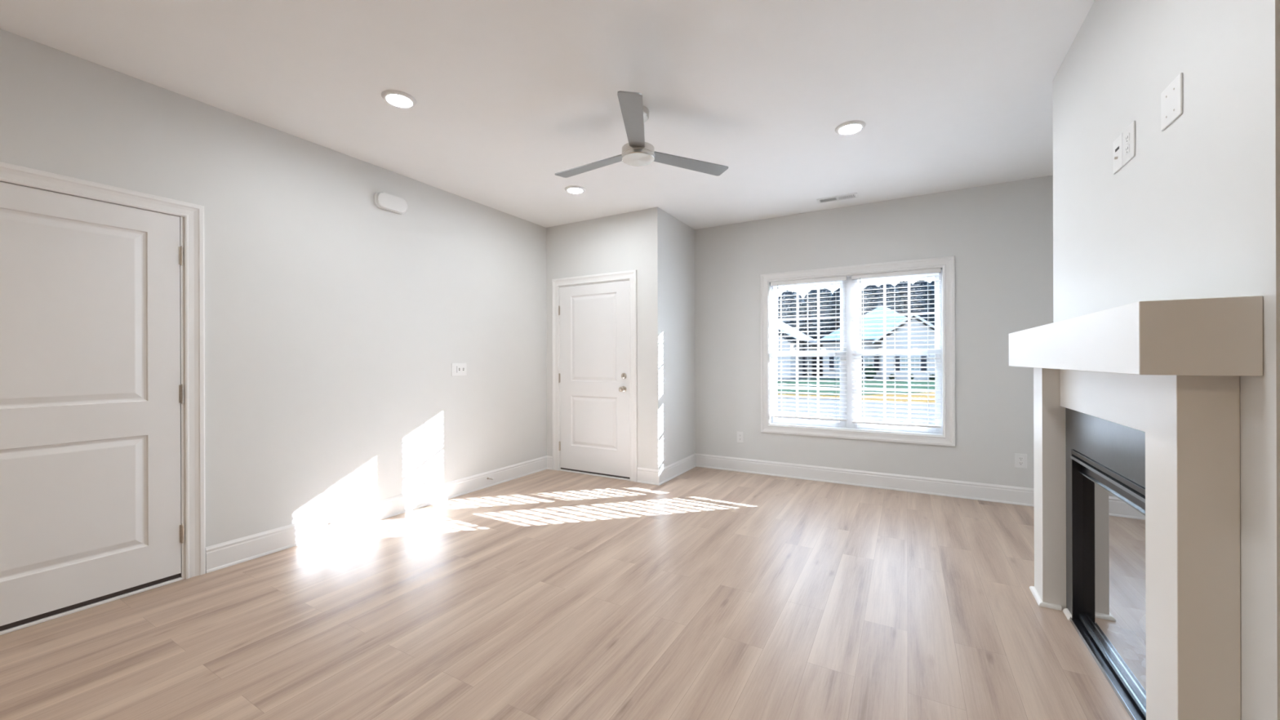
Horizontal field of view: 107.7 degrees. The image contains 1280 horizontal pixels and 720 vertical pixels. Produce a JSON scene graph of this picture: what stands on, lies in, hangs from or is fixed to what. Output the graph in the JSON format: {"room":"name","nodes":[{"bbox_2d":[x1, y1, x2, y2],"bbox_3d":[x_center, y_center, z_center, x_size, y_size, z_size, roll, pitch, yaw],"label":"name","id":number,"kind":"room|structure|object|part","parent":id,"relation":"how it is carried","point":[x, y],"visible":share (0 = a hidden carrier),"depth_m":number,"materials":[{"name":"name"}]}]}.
{"room":"empty living room","nodes":[
{"label":"empty living room","id":0,"kind":"room"},
{"bbox_2d":[0,28,546,575],"bbox_3d":[-3.313,-0.127,1.518,0.140,2.743,8.835,0,0,30],"label":"wall","id":1,"kind":"structure","parent":0,"point":[336,322],"depth_m":3.23,"materials":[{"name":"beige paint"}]},
{"bbox_2d":[0,161,205,635],"bbox_3d":[-2.847,0.174,2.259,0.210,2.136,1.112,0,0,30],"label":"door","id":2,"kind":"structure","parent":1,"relation":"in","point":[102,384],"depth_m":2.36,"materials":[{"name":"white wood"}]},
{"bbox_2d":[205,455,546,573],"bbox_3d":[-1.791,1.165,4.021,0.018,0.148,2.984,0,0,30],"label":"baseboard","id":3,"kind":"structure","parent":1,"relation":"attached to","point":[228,553],"depth_m":3.42,"materials":[{"name":"white wood"}]},
{"bbox_2d":[373,191,407,213],"bbox_3d":[-1.966,-1.242,3.698,0.046,0.124,0.256,0,0,30],"label":"door chime","id":4,"kind":"object","parent":1,"relation":"attached to","point":[384,201],"visible":1,"depth_m":3.67,"materials":[{"name":"white plastic"}]},
{"bbox_2d":[451,363,466,376],"bbox_3d":[-1.647,0.086,4.273,0.023,0.117,0.164,0,0,30],"label":"light switch","id":5,"kind":"object","parent":1,"relation":"attached to","point":[457,369],"visible":1,"depth_m":4.27,"materials":[{"name":"white plastic"}]},
{"bbox_2d":[0,0,1094,229],"bbox_3d":[-0.830,-1.567,0.733,5.240,0.120,9.936,0,0,30],"label":"ceiling","id":6,"kind":"structure","parent":0,"point":[510,95],"depth_m":2.53,"materials":[{"name":"paint"}]},
{"bbox_2d":[381,89,417,108],"bbox_3d":[-1.387,-1.498,2.693,0.184,0.014,0.184,0,0,30],"label":"recessed light","id":7,"kind":"object","parent":6,"relation":"in","point":[398,99],"visible":1,"depth_m":2.67,"materials":[{"name":"white plastic"}]},
{"bbox_2d":[564,185,585,194],"bbox_3d":[-0.573,-1.500,4.130,0.184,0.014,0.184,0,0,30],"label":"recessed light","id":8,"kind":"object","parent":6,"relation":"in","point":[575,189],"visible":1,"depth_m":4.11,"materials":[{"name":"white plastic"}]},
{"bbox_2d":[555,90,728,177],"bbox_3d":[-0.126,-1.361,2.878,1.040,0.296,1.153,0,0,30],"label":"ceiling fan","id":9,"kind":"object","parent":6,"relation":"hanging from","point":[637,153],"visible":1,"depth_m":2.80,"materials":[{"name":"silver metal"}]},
{"bbox_3d":[-0.316,-1.255,3.033,0.550,0.022,0.120,0,0,33],"label":"fan blade","id":10,"kind":"part","parent":9,"relation":"part of","materials":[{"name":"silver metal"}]},
{"bbox_3d":[-0.033,-1.256,2.468,0.120,0.022,0.550,0,0,3],"label":"fan blade","id":11,"kind":"part","parent":9,"relation":"part of","materials":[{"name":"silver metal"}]},
{"bbox_3d":[0.315,-1.257,2.996,0.550,0.022,0.120,0,0,-27],"label":"fan blade","id":12,"kind":"part","parent":9,"relation":"part of","materials":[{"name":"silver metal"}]},
{"bbox_2d":[816,192,858,204],"bbox_3d":[1.847,-1.512,4.377,0.350,0.007,0.130,0,0,30],"label":"ceiling vent","id":13,"kind":"object","parent":6,"relation":"in","point":[855,195],"visible":1,"depth_m":4.37,"materials":[{"name":"white plastic"}]},
{"bbox_2d":[835,120,866,135],"bbox_3d":[1.369,-1.507,3.044,0.184,0.014,0.184,0,0,30],"label":"recessed light","id":14,"kind":"object","parent":6,"relation":"in","point":[851,127],"visible":1,"depth_m":3.02,"materials":[{"name":"white plastic"}]},
{"bbox_2d":[0,466,1132,719],"bbox_3d":[-0.821,1.296,0.733,5.240,0.120,9.936,0,0,30],"label":"floor","id":15,"kind":"structure","parent":0,"point":[700,593],"depth_m":2.20,"materials":[{"name":"brown wood"}]},
{"bbox_2d":[1062,407,1146,719],"bbox_3d":[1.980,0.727,1.684,0.452,0.999,1.159,0,0,30],"label":"gas fireplace","id":16,"kind":"object","parent":15,"relation":"on","point":[1106,606],"visible":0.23,"depth_m":1.86,"materials":[{"name":"metal"}]},
{"bbox_3d":[2.048,1.217,2.237,0.018,0.018,0.094,0,0,30],"label":"shoe moulding","id":17,"kind":"part","parent":16,"relation":"part of","materials":[{"name":"white wood"}]},
{"bbox_3d":[1.829,0.850,1.770,0.001,0.654,0.908,0,0,30],"label":"glass","id":18,"kind":"part","parent":16,"relation":"part of","materials":[{"name":"clear glass"}]},
{"bbox_2d":[546,208,645,468],"bbox_3d":[-0.530,-0.137,5.097,1.428,2.743,0.140,0,0,30],"label":"wall","id":19,"kind":"structure","parent":0,"point":[615,242],"depth_m":4.93,"materials":[{"name":"beige paint"}]},
{"bbox_2d":[546,455,552,470],"bbox_3d":[-1.025,1.162,5.291,0.090,0.148,0.018,0,0,30],"label":"baseboard","id":20,"kind":"structure","parent":19,"relation":"attached to","point":[549,459],"depth_m":5.28,"materials":[{"name":"white wood"}]},
{"bbox_2d":[551,270,637,482],"bbox_3d":[-0.489,0.163,5.032,1.096,2.144,0.210,0,0,30],"label":"door","id":21,"kind":"structure","parent":19,"relation":"in","point":[594,394],"depth_m":4.98,"materials":[{"name":"white wood"}]},
{"bbox_3d":[-0.183,0.299,4.778,0.062,0.062,0.072,0,0,30],"label":"knob","id":22,"kind":"part","parent":21,"relation":"part of","materials":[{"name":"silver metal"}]},
{"bbox_2d":[636,466,658,485],"bbox_3d":[0.082,1.159,4.659,0.253,0.148,0.018,0,0,30],"label":"baseboard","id":23,"kind":"structure","parent":19,"relation":"attached to","point":[648,476],"depth_m":4.66,"materials":[{"name":"white wood"}]},
{"bbox_2d":[644,207,695,470],"bbox_3d":[0.389,-0.140,5.126,0.140,2.743,1.101,0,0,30],"label":"wall","id":24,"kind":"structure","parent":0,"point":[669,242],"depth_m":4.84,"materials":[{"name":"beige paint"}]},
{"bbox_2d":[658,453,696,485],"bbox_3d":[0.415,1.158,5.005,0.018,0.148,0.949,0,0,30],"label":"baseboard","id":25,"kind":"structure","parent":24,"relation":"attached to","point":[666,473],"depth_m":4.95,"materials":[{"name":"white wood"}]},
{"bbox_2d":[694,175,1053,488],"bbox_3d":[2.275,-0.146,4.586,3.672,2.743,0.170,0,0,30],"label":"wall","id":26,"kind":"structure","parent":0,"point":[999,236],"depth_m":4.33,"materials":[{"name":"beige paint"}]},
{"bbox_2d":[737,431,743,443],"bbox_3d":[1.105,0.851,5.153,0.076,0.123,0.008,0,0,30],"label":"wall outlet","id":27,"kind":"object","parent":26,"relation":"attached to","point":[740,434],"visible":1,"depth_m":5.15,"materials":[{"name":"white plastic"}]},
{"bbox_2d":[760,255,955,446],"bbox_3d":[2.098,-0.076,4.677,1.742,1.703,0.188,0,0,30],"label":"window","id":28,"kind":"structure","parent":26,"relation":"in","point":[944,436],"depth_m":4.65,"materials":[{"name":"white plastic"}]},
{"bbox_3d":[1.772,-0.425,4.934,0.695,0.760,0.034,0,0,30],"label":"sash","id":29,"kind":"part","parent":28,"relation":"part of","materials":[{"name":"white plastic"}]},
{"bbox_3d":[1.756,0.283,4.902,0.695,0.762,0.034,0,0,30],"label":"sash","id":30,"kind":"part","parent":28,"relation":"part of","materials":[{"name":"white plastic"}]},
{"bbox_2d":[777,356,839,420],"bbox_3d":[1.755,0.292,4.901,0.631,0.674,0.010,0,0,30],"label":"grille","id":31,"kind":"object","parent":28,"relation":"attached to","point":[797,357],"depth_m":4.94,"materials":[{"name":"white plastic"}]},
{"bbox_3d":[1.765,-0.075,4.919,0.739,1.519,0.087,0,0,30],"label":"frame","id":32,"kind":"part","parent":28,"relation":"part of","materials":[{"name":"white plastic"}]},
{"bbox_2d":[770,275,847,421],"bbox_3d":[1.735,-0.113,4.837,0.745,1.442,0.068,0,0,30],"label":"window blind","id":33,"kind":"object","parent":28,"relation":"attached to","point":[835,279],"visible":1,"depth_m":4.82,"materials":[{"name":"white plastic"}]},
{"bbox_3d":[1.504,-0.095,4.974,0.008,1.401,0.057,0,0,30],"label":"ladder cord","id":34,"kind":"part","parent":33,"relation":"part of","materials":[{"name":"white fabric"}]},
{"bbox_3d":[1.740,-0.095,4.840,0.008,1.401,0.057,0,0,30],"label":"ladder cord","id":35,"kind":"part","parent":33,"relation":"part of","materials":[{"name":"white fabric"}]},
{"bbox_3d":[1.740,0.599,4.841,0.745,0.018,0.050,0,0,30],"label":"rail","id":36,"kind":"part","parent":33,"relation":"part of","materials":[{"name":"white plastic"}]},
{"bbox_3d":[1.976,-0.096,4.705,0.008,1.401,0.057,0,0,30],"label":"ladder cord","id":37,"kind":"part","parent":33,"relation":"part of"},
{"bbox_2d":[777,285,839,351],"bbox_3d":[1.771,-0.436,4.933,0.631,0.677,0.010,0,0,30],"label":"grille","id":38,"kind":"object","parent":28,"relation":"attached to","point":[779,286],"depth_m":4.93,"materials":[{"name":"white plastic"}]},
{"bbox_2d":[851,267,941,428],"bbox_3d":[2.422,-0.108,4.446,0.742,1.458,0.068,0,0,30],"label":"window blind","id":39,"kind":"object","parent":28,"relation":"attached to","point":[937,270],"visible":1,"depth_m":4.43,"materials":[{"name":"white plastic"}]},
{"bbox_3d":[2.191,-0.089,4.582,0.008,1.416,0.057,0,0,30],"label":"ladder cord","id":40,"kind":"part","parent":39,"relation":"part of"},
{"bbox_3d":[2.426,-0.090,4.448,0.008,1.416,0.057,0,0,30],"label":"ladder cord","id":41,"kind":"part","parent":39,"relation":"part of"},
{"bbox_3d":[2.426,0.612,4.449,0.742,0.018,0.050,0,0,30],"label":"rail","id":42,"kind":"part","parent":39,"relation":"part of","materials":[{"name":"white plastic"}]},
{"bbox_3d":[2.662,-0.091,4.314,0.008,1.416,0.057,0,0,30],"label":"ladder cord","id":43,"kind":"part","parent":39,"relation":"part of","materials":[{"name":"white fabric"}]},
{"bbox_3d":[2.487,-0.427,4.527,0.688,0.760,0.034,0,0,30],"label":"sash","id":44,"kind":"part","parent":28,"relation":"part of","materials":[{"name":"white plastic"}]},
{"bbox_2d":[861,278,934,349],"bbox_3d":[2.486,-0.439,4.525,0.624,0.677,0.010,0,0,30],"label":"grille","id":45,"kind":"object","parent":28,"relation":"attached to","point":[871,279],"depth_m":4.56,"materials":[{"name":"white plastic"}]},
{"bbox_3d":[2.471,0.281,4.495,0.688,0.762,0.034,0,0,30],"label":"sash","id":46,"kind":"part","parent":28,"relation":"part of","materials":[{"name":"white plastic"}]},
{"bbox_2d":[861,355,935,423],"bbox_3d":[2.470,0.290,4.493,0.624,0.674,0.010,0,0,30],"label":"grille","id":47,"kind":"object","parent":28,"relation":"attached to","point":[884,356],"depth_m":4.47,"materials":[{"name":"white plastic"}]},
{"bbox_3d":[2.479,-0.078,4.512,0.732,1.519,0.087,0,0,30],"label":"frame","id":48,"kind":"part","parent":28,"relation":"part of","materials":[{"name":"white plastic"}]},
{"bbox_2d":[695,453,1034,506],"bbox_3d":[2.172,1.152,4.539,3.532,0.148,0.018,0,0,30],"label":"baseboard","id":49,"kind":"structure","parent":26,"relation":"attached to","point":[1019,495],"depth_m":4.47,"materials":[{"name":"white wood"}]},
{"bbox_2d":[1014,453,1026,468],"bbox_3d":[3.217,0.853,3.948,0.082,0.120,0.008,0,0,30],"label":"wall outlet","id":50,"kind":"object","parent":26,"relation":"attached to","point":[1020,460],"visible":1,"depth_m":3.94,"materials":[{"name":"white plastic"}]},
{"bbox_2d":[1052,0,1279,719],"bbox_3d":[2.116,-0.145,1.599,0.707,2.743,1.761,0,0,30],"label":"wall","id":51,"kind":"structure","parent":0,"point":[1195,212],"depth_m":1.29,"materials":[{"name":"beige paint"}]},
{"bbox_2d":[1112,133,1123,173],"bbox_3d":[1.787,-0.771,1.751,0.013,0.123,0.088,0,0,30],"label":"plate","id":52,"kind":"object","parent":51,"relation":"attached to","point":[1117,143],"visible":1,"depth_m":1.75,"materials":[{"name":"white plastic"}]},
{"bbox_2d":[1122,120,1135,165],"bbox_3d":[1.742,-0.771,1.667,0.008,0.123,0.096,0,0,30],"label":"wall outlet","id":53,"kind":"object","parent":51,"relation":"attached to","point":[1129,134],"visible":1,"depth_m":1.66,"materials":[{"name":"white plastic"}]},
{"bbox_2d":[1124,133,1129,144],"bbox_3d":[1.739,-0.790,1.668,0.002,0.029,0.034,0,0,30],"label":"receptacle","id":54,"kind":"object","parent":53,"relation":"attached to","point":[1126,135],"depth_m":1.67,"materials":[{"name":"white plastic"}]},
{"bbox_2d":[1124,143,1129,155],"bbox_3d":[1.739,-0.751,1.668,0.002,0.029,0.034,0,0,30],"label":"receptacle","id":55,"kind":"object","parent":53,"relation":"attached to","point":[1126,145],"depth_m":1.67,"materials":[{"name":"white plastic"}]},
{"bbox_2d":[1008,295,1262,719],"bbox_3d":[1.725,0.541,1.823,0.198,1.372,1.681,0,0,30],"label":"fireplace mantel","id":56,"kind":"object","parent":51,"relation":"attached to","point":[1170,371],"visible":0.98,"depth_m":1.17,"materials":[{"name":"white wood"}]},
{"bbox_3d":[2.087,1.217,2.396,0.106,0.018,0.215,0,0,30],"label":"shoe moulding","id":57,"kind":"part","parent":56,"relation":"part of","materials":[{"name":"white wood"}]},
{"bbox_3d":[1.796,0.131,1.788,0.038,0.192,1.161,0,0,30],"label":"header panel","id":58,"kind":"part","parent":56,"relation":"part of","materials":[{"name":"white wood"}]},
{"bbox_2d":[1008,295,1262,376],"bbox_3d":[1.723,-0.055,1.823,0.198,0.180,1.681,0,0,30],"label":"mantel shelf","id":59,"kind":"object","parent":56,"relation":"attached to","point":[1221,336],"depth_m":1.13,"materials":[{"name":"white wood"}]},
{"bbox_2d":[1160,72,1182,130],"bbox_3d":[1.589,-0.769,1.398,0.006,0.118,0.121,0,0,30],"label":"blank plate","id":60,"kind":"object","parent":51,"relation":"attached to","point":[1171,98],"visible":1,"depth_m":1.39,"materials":[{"name":"white plastic"}]},
{"label":"outside","id":61,"kind":"structure","parent":0,"visible":0},
{"bbox_2d":[777,375,935,425],"bbox_3d":[33.532,1.687,58.773,180.000,0.300,124.674,0,0,30],"label":"ground","id":62,"kind":"structure","parent":61,"point":[778,398],"depth_m":15.13,"materials":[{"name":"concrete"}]},
{"bbox_2d":[777,290,791,336],"bbox_3d":[19.938,-3.888,62.979,3.179,10.938,3.354,0,0,5],"label":"evergreen tree","id":63,"kind":"object","parent":62,"relation":"on","point":[782,293],"visible":0.09,"depth_m":62.43,"materials":[{"name":"green plant"}]},
{"bbox_2d":[779,291,807,342],"bbox_3d":[19.051,-3.438,58.181,3.232,10.045,3.215,0,0,-40],"label":"evergreen tree","id":64,"kind":"object","parent":62,"relation":"on","point":[791,296],"visible":0.35,"depth_m":57.13,"materials":[{"name":"green plant"}]},
{"bbox_2d":[777,320,817,378],"bbox_3d":[10.189,-1.680,47.085,13.050,6.550,10.900,0,0,30],"label":"house","id":65,"kind":"structure","parent":62,"relation":"on","point":[779,322],"depth_m":40.47,"materials":[{"name":"white"}]},
{"bbox_2d":[803,289,816,343],"bbox_3d":[22.856,-3.825,61.350,3.257,10.793,3.372,0,0,-33],"label":"evergreen tree","id":66,"kind":"object","parent":62,"relation":"on","point":[811,291],"visible":0.09,"depth_m":60.76,"materials":[{"name":"green plant"}]},
{"bbox_2d":[808,287,835,338],"bbox_3d":[22.082,-3.563,56.525,3.146,10.276,3.433,0,0,-23],"label":"evergreen tree","id":67,"kind":"object","parent":62,"relation":"on","point":[824,290],"visible":0.41,"depth_m":55.41,"materials":[{"name":"green plant"}]},
{"bbox_2d":[832,288,839,329],"bbox_3d":[25.878,-3.868,59.633,3.287,10.860,3.456,0,0,-10],"label":"evergreen tree","id":68,"kind":"object","parent":62,"relation":"on","point":[837,294],"visible":0.05,"depth_m":58.74,"materials":[{"name":"green plant"}]},
{"bbox_2d":[839,288,866,315],"bbox_3d":[25.022,-3.501,54.772,3.189,10.132,3.389,0,0,-25],"label":"evergreen tree","id":69,"kind":"object","parent":62,"relation":"on","point":[864,295],"visible":0.05,"depth_m":53.84,"materials":[{"name":"green plant"}]},
{"bbox_2d":[777,377,935,389],"bbox_3d":[39.608,1.506,18.567,69.600,0.030,12.700,0,0,30],"label":"lawn","id":70,"kind":"structure","parent":62,"relation":"on","point":[805,379],"depth_m":31.30,"materials":[{"name":"green plant"}]},
{"bbox_2d":[777,391,935,403],"bbox_3d":[3.261,1.628,25.889,140.000,0.025,7.000,0,0,30],"label":"dry grass","id":71,"kind":"structure","parent":62,"relation":"on","point":[930,393],"depth_m":20.11,"materials":[{"name":"yellow plant"}]},
{"bbox_2d":[777,389,929,395],"bbox_3d":[8.636,1.590,23.910,11.700,0.015,5.090,0,0,30],"label":"verge","id":72,"kind":"structure","parent":71,"relation":"on","point":[778,390],"depth_m":22.97,"materials":[{"name":"green plant"}]},
{"bbox_2d":[802,305,935,379],"bbox_3d":[23.820,-1.824,43.079,15.300,6.750,12.350,0,0,30],"label":"house","id":73,"kind":"structure","parent":62,"relation":"on","point":[912,320],"depth_m":38.42,"materials":[{"name":"white"}]},
{"bbox_3d":[15.075,-0.081,42.977,0.200,3.320,0.200,0,0,30],"label":"porch post","id":74,"kind":"part","parent":73,"relation":"part of","materials":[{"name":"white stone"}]},
{"bbox_2d":[806,342,822,376],"bbox_3d":[16.430,-0.075,43.586,1.430,3.300,1.400,0,0,30],"label":"entry porch","id":75,"kind":"object","parent":73,"relation":"attached to","point":[810,345],"visible":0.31,"depth_m":44.03,"materials":[{"name":"white"}]},
{"bbox_3d":[16.738,0.649,43.941,1.030,1.850,0.080,0,0,30],"label":"door","id":76,"kind":"part","parent":75,"relation":"part of","materials":[{"name":"wood"}]},
{"bbox_2d":[829,356,833,368],"bbox_3d":[17.204,0.312,41.964,0.360,1.200,0.072,0,0,30],"label":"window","id":77,"kind":"structure","parent":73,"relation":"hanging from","point":[830,357],"depth_m":41.95,"materials":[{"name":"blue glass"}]},
{"bbox_3d":[17.735,0.311,41.685,0.600,1.100,0.030,0,0,30],"label":"pane","id":78,"kind":"part","parent":73,"relation":"part of","materials":[{"name":"glass"}]},
{"bbox_2d":[861,356,863,370],"bbox_3d":[19.289,0.306,40.775,0.360,1.200,0.072,0,0,30],"label":"shutter","id":79,"kind":"object","parent":73,"relation":"hanging from","point":[862,360],"depth_m":40.70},
{"bbox_3d":[19.820,0.304,40.495,0.600,1.100,0.030,0,0,30],"label":"pane","id":80,"kind":"part","parent":73,"relation":"part of","materials":[{"name":"glass"}]},
{"bbox_2d":[874,356,879,370],"bbox_3d":[20.331,0.302,40.180,0.360,1.200,0.072,0,0,30],"label":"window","id":81,"kind":"structure","parent":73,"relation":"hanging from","point":[875,360],"depth_m":40.14,"materials":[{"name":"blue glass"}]},
{"bbox_2d":[894,355,899,370],"bbox_3d":[20.902,0.276,38.012,0.360,1.150,0.072,0,0,30],"label":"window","id":82,"kind":"structure","parent":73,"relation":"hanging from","point":[895,360],"depth_m":37.98,"materials":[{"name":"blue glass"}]},
{"bbox_3d":[21.720,0.273,37.570,1.260,1.050,0.030,0,0,30],"label":"pane","id":83,"kind":"part","parent":73,"relation":"part of","materials":[{"name":"glass"}]},
{"bbox_2d":[920,355,926,370],"bbox_3d":[22.517,0.271,37.091,0.360,1.150,0.072,0,0,30],"label":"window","id":84,"kind":"structure","parent":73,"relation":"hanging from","point":[922,360],"depth_m":37.08,"materials":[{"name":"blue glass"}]},
{"bbox_2d":[863,284,877,313],"bbox_3d":[28.731,-3.910,57.993,3.285,10.925,3.221,0,0,-39],"label":"evergreen tree","id":85,"kind":"object","parent":62,"relation":"on","point":[868,287],"visible":0.05,"depth_m":57.12,"materials":[{"name":"green plant"}]},
{"bbox_2d":[864,364,876,379],"bbox_3d":[18.892,1.020,38.353,0.900,1.268,0.912,0,0,30],"label":"bush","id":86,"kind":"object","parent":62,"relation":"on","point":[865,369],"visible":0.7,"depth_m":38.10,"materials":[{"name":"green plant"}]},
{"bbox_2d":[870,283,902,313],"bbox_3d":[27.980,-3.567,53.133,3.179,10.245,3.354,0,0,42],"label":"evergreen tree","id":87,"kind":"object","parent":62,"relation":"on","point":[890,286],"visible":0.23,"depth_m":52.11,"materials":[{"name":"green plant"}]},
{"bbox_2d":[888,373,895,379],"bbox_3d":[20.338,1.352,37.684,0.546,0.452,0.555,0,0,-39],"label":"bush","id":88,"kind":"object","parent":62,"relation":"on","point":[890,378],"visible":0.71,"depth_m":37.57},
{"bbox_2d":[895,280,912,316],"bbox_3d":[31.687,-3.973,56.287,3.354,11.032,3.119,0,0,15],"label":"evergreen tree","id":89,"kind":"object","parent":62,"relation":"on","point":[900,285],"visible":0.12,"depth_m":55.29,"materials":[{"name":"green plant"}]},
{"bbox_2d":[904,280,934,325],"bbox_3d":[30.886,-3.602,51.413,3.433,10.297,3.146,0,0,-44],"label":"evergreen tree","id":90,"kind":"object","parent":62,"relation":"on","point":[923,283],"visible":0.34,"depth_m":50.33,"materials":[{"name":"green plant"}]},
{"bbox_2d":[928,374,935,380],"bbox_3d":[22.706,1.341,36.321,0.688,0.465,0.650,0,0,30],"label":"bush","id":91,"kind":"object","parent":62,"relation":"on","point":[929,378],"visible":0.59,"depth_m":36.13,"materials":[{"name":"green plant"}]},
{"bbox_2d":[929,280,934,305],"bbox_3d":[34.697,-3.904,54.624,3.146,10.876,3.433,0,0,-24],"label":"evergreen tree","id":92,"kind":"object","parent":62,"relation":"on","point":[933,282],"visible":0.02,"depth_m":54.06,"materials":[{"name":"green plant"}]}
]}

